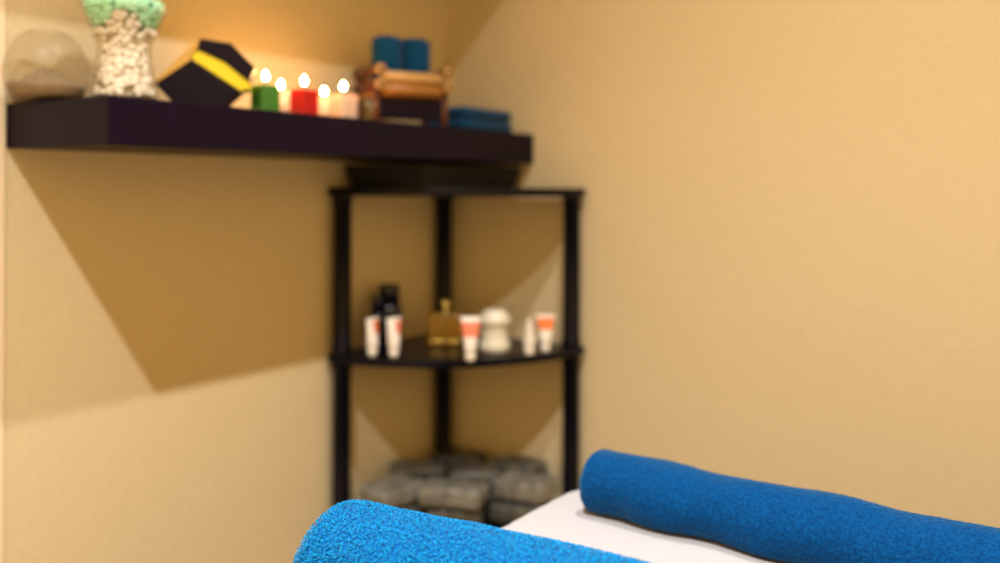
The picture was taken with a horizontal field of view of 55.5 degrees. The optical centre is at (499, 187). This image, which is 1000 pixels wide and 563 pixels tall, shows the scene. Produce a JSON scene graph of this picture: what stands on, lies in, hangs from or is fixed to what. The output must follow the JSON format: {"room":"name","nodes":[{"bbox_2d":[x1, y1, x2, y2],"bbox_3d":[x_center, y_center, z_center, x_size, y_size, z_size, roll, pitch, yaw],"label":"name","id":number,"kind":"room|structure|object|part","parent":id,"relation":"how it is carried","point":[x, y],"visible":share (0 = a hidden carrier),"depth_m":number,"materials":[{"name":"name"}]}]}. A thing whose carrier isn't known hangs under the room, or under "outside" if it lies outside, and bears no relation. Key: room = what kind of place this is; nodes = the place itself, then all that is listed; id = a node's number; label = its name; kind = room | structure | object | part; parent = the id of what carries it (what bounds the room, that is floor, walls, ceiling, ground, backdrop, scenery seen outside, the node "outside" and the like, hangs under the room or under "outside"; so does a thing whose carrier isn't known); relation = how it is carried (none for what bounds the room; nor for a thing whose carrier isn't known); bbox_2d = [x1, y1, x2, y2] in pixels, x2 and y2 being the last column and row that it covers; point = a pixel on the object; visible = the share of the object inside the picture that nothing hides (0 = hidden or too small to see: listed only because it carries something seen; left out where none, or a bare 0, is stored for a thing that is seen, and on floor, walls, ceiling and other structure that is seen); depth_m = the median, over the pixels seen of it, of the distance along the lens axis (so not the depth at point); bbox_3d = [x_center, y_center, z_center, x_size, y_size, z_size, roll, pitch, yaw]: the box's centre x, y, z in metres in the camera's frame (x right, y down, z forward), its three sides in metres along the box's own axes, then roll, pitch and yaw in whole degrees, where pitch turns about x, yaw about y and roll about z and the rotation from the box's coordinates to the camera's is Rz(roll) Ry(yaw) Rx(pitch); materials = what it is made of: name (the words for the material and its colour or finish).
{"room":"spa","nodes":[
{"label":"spa","id":0,"kind":"room"},
{"bbox_2d":[3,0,445,562],"bbox_3d":[-1.142,-0.215,0.930,0.100,2.700,3.480,0,0,34],"label":"wall","id":1,"kind":"structure","parent":0,"point":[168,319],"depth_m":1.73,"materials":[{"name":"paint"}]},
{"bbox_2d":[0,0,5,562],"bbox_3d":[-0.769,-0.213,1.395,0.004,2.700,0.086,0,0,34],"label":"trim","id":2,"kind":"structure","parent":1,"relation":"attached to","point":[2,2],"depth_m":1.43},
{"bbox_2d":[6,95,533,164],"bbox_3d":[-0.334,-0.092,1.821,0.257,0.068,1.101,0,0,34],"label":"wall shelf","id":3,"kind":"object","parent":1,"relation":"attached to","point":[108,123],"visible":1,"depth_m":1.50,"materials":[{"name":"brown wood"}]},
{"bbox_2d":[155,39,256,105],"bbox_3d":[-0.483,-0.184,1.568,0.154,0.115,0.068,0,0,-11],"label":"gift box","id":4,"kind":"object","parent":3,"relation":"on","point":[219,74],"visible":0.92,"depth_m":1.54,"materials":[{"name":"black cardboard"}]},
{"bbox_3d":[-0.451,-0.208,1.574,0.090,0.067,0.068,0,0,-11],"label":"lid","id":5,"kind":"part","parent":4,"relation":"part of","materials":[{"name":"black cardboard"}]},
{"bbox_2d":[251,71,279,110],"bbox_3d":[-0.397,-0.162,1.607,0.038,0.072,0.038,0,0,41],"label":"candle","id":6,"kind":"object","parent":3,"relation":"on","point":[263,96],"visible":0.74,"depth_m":1.59,"materials":[{"name":"green wax"}]},
{"bbox_2d":[279,81,288,111],"bbox_3d":[-0.402,-0.162,1.740,0.042,0.072,0.042,0,0,34],"label":"candle","id":7,"kind":"object","parent":3,"relation":"on","point":[284,99],"visible":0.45,"depth_m":1.73,"materials":[{"name":"beige wax"}]},
{"bbox_2d":[290,77,318,114],"bbox_3d":[-0.347,-0.162,1.681,0.039,0.072,0.039,0,0,41],"label":"candle","id":8,"kind":"object","parent":3,"relation":"on","point":[304,100],"visible":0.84,"depth_m":1.67,"materials":[{"name":"red wax"}]},
{"bbox_2d":[318,88,330,115],"bbox_3d":[-0.339,-0.160,1.833,0.042,0.070,0.042,0,0,34],"label":"candle","id":9,"kind":"object","parent":3,"relation":"on","point":[324,107],"visible":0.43,"depth_m":1.82,"materials":[{"name":"beige wax"}]},
{"bbox_2d":[331,82,354,117],"bbox_3d":[-0.291,-0.162,1.765,0.042,0.072,0.042,0,0,41],"label":"candle","id":10,"kind":"object","parent":3,"relation":"on","point":[341,105],"visible":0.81,"depth_m":1.75,"materials":[{"name":"beige wax"}]},
{"bbox_2d":[351,63,453,126],"bbox_3d":[-0.205,-0.188,1.986,0.174,0.124,0.141,0,0,-30],"label":"stand","id":11,"kind":"object","parent":3,"relation":"on","point":[415,96],"visible":0.97,"depth_m":1.94,"materials":[{"name":"red wood"}]},
{"bbox_3d":[-0.295,-0.188,1.991,0.016,0.124,0.016,0,0,-30],"label":"leg","id":12,"kind":"part","parent":11,"relation":"part of","materials":[{"name":"red wood"}]},
{"bbox_3d":[-0.232,-0.223,2.034,0.130,0.018,0.018,0,0,-30],"label":"rail","id":13,"kind":"part","parent":11,"relation":"part of","materials":[{"name":"brown wood"}]},
{"bbox_3d":[-0.248,-0.162,1.909,0.015,0.074,0.015,0,0,-30],"label":"leg","id":14,"kind":"part","parent":11,"relation":"part of","materials":[{"name":"red wood"}]},
{"bbox_2d":[371,35,402,90],"bbox_3d":[-0.235,-0.256,1.973,0.066,0.118,0.066,0,0,34],"label":"cloth","id":15,"kind":"object","parent":11,"relation":"on","point":[385,49],"visible":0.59,"depth_m":1.95,"materials":[{"name":"blue fabric"}]},
{"bbox_3d":[-0.178,-0.198,1.939,0.130,0.027,0.027,0,0,-30],"label":"rail","id":16,"kind":"part","parent":11,"relation":"part of","materials":[{"name":"brown wood"}]},
{"bbox_3d":[-0.178,-0.224,1.939,0.130,0.025,0.025,0,0,-30],"label":"rail","id":17,"kind":"part","parent":11,"relation":"part of","materials":[{"name":"brown wood"}]},
{"bbox_2d":[402,38,430,72],"bbox_3d":[-0.179,-0.255,2.004,0.067,0.118,0.066,0,0,-41],"label":"cloth","id":18,"kind":"object","parent":11,"relation":"on","point":[416,53],"visible":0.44,"depth_m":1.98,"materials":[{"name":"blue fabric"}]},
{"bbox_3d":[-0.117,-0.162,1.984,0.015,0.074,0.015,0,0,-30],"label":"leg","id":19,"kind":"part","parent":11,"relation":"part of","materials":[{"name":"red wood"}]},
{"bbox_2d":[428,106,511,132],"bbox_3d":[-0.070,-0.152,2.179,0.116,0.054,0.198,0,0,34],"label":"folded towel","id":20,"kind":"object","parent":3,"relation":"on","point":[461,116],"visible":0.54,"depth_m":2.12,"materials":[{"name":"blue fabric"}]},
{"bbox_3d":[-0.580,-0.204,1.467,0.132,0.155,0.132,0,0,34],"label":"glass vase","id":21,"kind":"object","parent":3,"relation":"on","visible":0},
{"bbox_2d":[91,8,156,98],"bbox_3d":[-0.580,-0.203,1.467,0.092,0.133,0.095,0,0,25],"label":"pebbles","id":22,"kind":"object","parent":21,"relation":"in","point":[124,62],"visible":0.98,"depth_m":1.44,"materials":[{"name":"white stone"}]},
{"bbox_2d":[83,0,164,29],"bbox_3d":[-0.580,-0.268,1.467,0.119,0.045,0.118,0,0,34],"label":"crystal","id":23,"kind":"object","parent":21,"relation":"in","point":[149,13],"visible":0.81,"depth_m":1.43},
{"bbox_2d":[446,0,999,527],"bbox_3d":[1.522,-0.203,1.305,4.117,2.700,0.100,0,0,34],"label":"wall","id":24,"kind":"structure","parent":0,"point":[790,209],"depth_m":1.92,"materials":[{"name":"paint"}]},
{"bbox_3d":[0.551,1.192,-0.142,4.117,0.100,3.580,0,0,34],"label":"floor","id":25,"kind":"structure","parent":0,"visible":0},
{"bbox_2d":[328,187,584,529],"bbox_3d":[-0.087,0.570,2.057,0.393,1.140,0.408,0,0,34],"label":"rack","id":26,"kind":"object","parent":25,"relation":"on","point":[414,352],"visible":0.56,"depth_m":2.02,"materials":[{"name":"black paint"}]},
{"bbox_3d":[-0.334,0.569,2.003,0.042,1.140,0.042,0,0,34],"label":"post","id":27,"kind":"part","parent":26,"relation":"part of","materials":[{"name":"black paint"}]},
{"bbox_2d":[366,317,377,355],"bbox_3d":[-0.265,0.309,1.975,0.025,0.078,0.025,0,0,-5],"label":"tube","id":28,"kind":"object","parent":26,"relation":"on","point":[372,323],"visible":1,"depth_m":1.97,"materials":[{"name":"white plastic"}]},
{"bbox_2d":[371,294,383,350],"bbox_3d":[-0.264,0.289,2.045,0.030,0.118,0.030,0,0,34],"label":"bottle","id":29,"kind":"object","parent":26,"relation":"on","point":[377,300],"visible":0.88,"depth_m":2.04,"materials":[{"name":"black plastic"}]},
{"bbox_2d":[378,283,401,347],"bbox_3d":[-0.244,0.280,2.090,0.058,0.137,0.058,0,0,34],"label":"bottle","id":30,"kind":"object","parent":26,"relation":"on","point":[392,308],"visible":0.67,"depth_m":2.07,"materials":[{"name":"black plastic"}]},
{"bbox_2d":[387,317,400,356],"bbox_3d":[-0.220,0.308,1.965,0.026,0.080,0.025,0,0,4],"label":"tube","id":31,"kind":"object","parent":26,"relation":"on","point":[393,324],"visible":1,"depth_m":1.96,"materials":[{"name":"white plastic"}]},
{"bbox_2d":[400,502,428,512],"bbox_3d":[-0.218,0.683,1.995,0.117,0.048,0.093,0,0,-41],"label":"towel","id":32,"kind":"object","parent":26,"relation":"on","point":[416,506],"visible":0.06,"depth_m":1.98,"materials":[{"name":"grey fabric"}]},
{"bbox_2d":[359,474,423,507],"bbox_3d":[-0.225,0.635,1.988,0.088,0.047,0.120,0,0,43],"label":"towel","id":33,"kind":"object","parent":32,"relation":"on","point":[396,490],"visible":0.69,"depth_m":1.96,"materials":[{"name":"grey fabric"}]},
{"bbox_2d":[344,164,520,187],"bbox_3d":[-0.141,-0.024,2.113,0.215,0.046,0.365,0,0,34],"label":"tray","id":34,"kind":"object","parent":26,"relation":"on","point":[421,175],"visible":0.97,"depth_m":1.99,"materials":[{"name":"black wood"}]},
{"bbox_3d":[-0.138,0.570,2.297,0.042,1.140,0.042,0,0,34],"label":"post","id":35,"kind":"part","parent":26,"relation":"part of","materials":[{"name":"black paint"}]},
{"bbox_2d":[428,299,461,345],"bbox_3d":[-0.122,0.298,2.110,0.074,0.103,0.034,0,0,0],"label":"perfume bottle","id":36,"kind":"object","parent":26,"relation":"on","point":[444,327],"visible":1,"depth_m":2.09,"materials":[{"name":"gold glass"}]},
{"bbox_3d":[-0.121,0.339,2.093,0.060,0.008,0.001,0,0,0],"label":"gold trim","id":37,"kind":"part","parent":36,"relation":"part of","materials":[{"name":"gold metal"}]},
{"bbox_2d":[426,501,486,525],"bbox_3d":[-0.092,0.684,1.994,0.120,0.047,0.088,0,0,8],"label":"towel","id":38,"kind":"object","parent":26,"relation":"on","point":[479,516],"visible":0.34,"depth_m":1.96,"materials":[{"name":"grey fabric"}]},
{"bbox_2d":[417,477,489,510],"bbox_3d":[-0.097,0.636,1.986,0.140,0.047,0.088,0,0,14],"label":"towel","id":39,"kind":"object","parent":38,"relation":"on","point":[469,495],"visible":1,"depth_m":1.95,"materials":[{"name":"grey fabric"}]},
{"bbox_2d":[461,317,479,360],"bbox_3d":[-0.060,0.305,1.925,0.032,0.088,0.025,0,0,-41],"label":"tube","id":40,"kind":"object","parent":26,"relation":"on","point":[470,325],"visible":1,"depth_m":1.92,"materials":[{"name":"white plastic"}]},
{"bbox_2d":[486,491,495,513],"bbox_3d":[-0.057,0.684,2.093,0.108,0.047,0.076,0,0,-4],"label":"towel","id":41,"kind":"object","parent":26,"relation":"on","point":[491,498],"visible":0.07,"depth_m":2.06,"materials":[{"name":"grey fabric"}]},
{"bbox_2d":[446,463,500,490],"bbox_3d":[-0.058,0.637,2.091,0.118,0.046,0.083,0,0,-9],"label":"towel","id":42,"kind":"object","parent":41,"relation":"on","point":[487,473],"visible":0.62,"depth_m":2.06,"materials":[{"name":"grey fabric"}]},
{"bbox_2d":[479,309,510,352],"bbox_3d":[-0.011,0.305,2.040,0.068,0.089,0.068,0,0,34],"label":"ceramic jar","id":43,"kind":"object","parent":26,"relation":"on","point":[494,322],"visible":0.98,"depth_m":2.02,"materials":[{"name":"white ceramic"}]},
{"bbox_3d":[-0.011,0.277,2.040,0.068,0.033,0.068,0,0,34],"label":"lid","id":44,"kind":"part","parent":43,"relation":"part of","materials":[{"name":"beige ceramic"}]},
{"bbox_2d":[489,498,550,523],"bbox_3d":[0.044,0.686,2.026,0.120,0.045,0.083,0,0,21],"label":"towel","id":45,"kind":"object","parent":26,"relation":"on","point":[501,510],"visible":0.42,"depth_m":2.00,"materials":[{"name":"grey fabric"}]},
{"bbox_2d":[492,469,557,504],"bbox_3d":[0.053,0.636,2.029,0.125,0.049,0.083,0,0,25],"label":"towel","id":46,"kind":"object","parent":45,"relation":"on","point":[513,485],"visible":1,"depth_m":2.00,"materials":[{"name":"grey fabric"}]},
{"bbox_2d":[523,318,534,354],"bbox_3d":[0.062,0.313,2.000,0.025,0.074,0.025,0,0,-27],"label":"tube","id":47,"kind":"object","parent":26,"relation":"on","point":[529,338],"visible":1,"depth_m":1.99,"materials":[{"name":"white plastic"}]},
{"bbox_2d":[536,315,554,351],"bbox_3d":[0.097,0.311,2.035,0.034,0.078,0.025,0,0,-36],"label":"tube","id":48,"kind":"object","parent":26,"relation":"on","point":[545,323],"visible":1,"depth_m":2.03,"materials":[{"name":"white plastic"}]},
{"bbox_3d":[0.157,0.571,2.114,0.042,1.140,0.042,0,0,34],"label":"post","id":49,"kind":"part","parent":26,"relation":"part of","materials":[{"name":"black paint"}]},
{"bbox_3d":[-0.088,0.684,2.215,0.110,0.047,0.088,0,0,31],"label":"towel","id":50,"kind":"object","parent":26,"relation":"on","visible":0},
{"bbox_2d":[432,446,486,473],"bbox_3d":[-0.095,0.636,2.213,0.108,0.048,0.086,0,0,25],"label":"towel","id":51,"kind":"object","parent":50,"relation":"on","point":[451,456],"visible":0.59,"depth_m":2.19,"materials":[{"name":"grey fabric"}]},
{"bbox_3d":[-0.182,0.683,2.135,0.113,0.049,0.082,0,0,-24],"label":"towel","id":52,"kind":"object","parent":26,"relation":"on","visible":0},
{"bbox_2d":[390,458,445,482],"bbox_3d":[-0.185,0.637,2.131,0.115,0.045,0.088,0,0,-15],"label":"towel","id":53,"kind":"object","parent":52,"relation":"on","point":[425,469],"visible":0.67,"depth_m":2.10,"materials":[{"name":"grey fabric"}]},
{"bbox_3d":[0.029,0.686,2.156,0.130,0.045,0.088,0,0,34],"label":"towel","id":54,"kind":"object","parent":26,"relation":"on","visible":0},
{"bbox_2d":[488,454,548,474],"bbox_3d":[0.040,0.636,2.153,0.122,0.048,0.087,0,0,31],"label":"towel","id":55,"kind":"object","parent":54,"relation":"on","point":[527,465],"visible":0.58,"depth_m":2.13,"materials":[{"name":"grey fabric"}]},
{"bbox_3d":[0.716,0.785,0.599,1.832,0.716,0.689,0,0,34],"label":"massage table","id":56,"kind":"object","parent":25,"relation":"on","visible":0},
{"bbox_2d":[501,490,792,562],"bbox_3d":[0.718,0.578,0.598,1.896,0.310,0.754,0,0,34],"label":"sheet","id":57,"kind":"object","parent":56,"relation":"on","point":[565,518],"visible":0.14,"depth_m":1.15,"materials":[{"name":"white fabric"}]},
{"bbox_2d":[292,499,651,562],"bbox_3d":[0.181,0.358,0.706,0.804,0.125,0.143,0,0,31],"label":"rolled towel","id":58,"kind":"object","parent":57,"relation":"on","point":[353,531],"visible":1,"depth_m":0.83,"materials":[{"name":"blue fabric"}]},
{"bbox_2d":[579,449,999,562],"bbox_3d":[0.430,0.382,1.014,0.784,0.080,0.088,0,0,38],"label":"rolled towel","id":59,"kind":"object","parent":57,"relation":"on","point":[759,518],"visible":1,"depth_m":1.07,"materials":[{"name":"blue fabric"}]},
{"bbox_3d":[-0.679,-0.181,1.422,0.121,0.108,0.121,0,0,34],"label":"glass bowl","id":60,"kind":"object","parent":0,"visible":0},
{"bbox_2d":[5,66,85,100],"bbox_3d":[-0.679,-0.157,1.422,0.110,0.048,0.110,0,0,34],"label":"sand","id":61,"kind":"object","parent":60,"relation":"in","point":[42,85],"visible":0.95,"depth_m":1.39,"materials":[{"name":"beige sand"}]}
]}

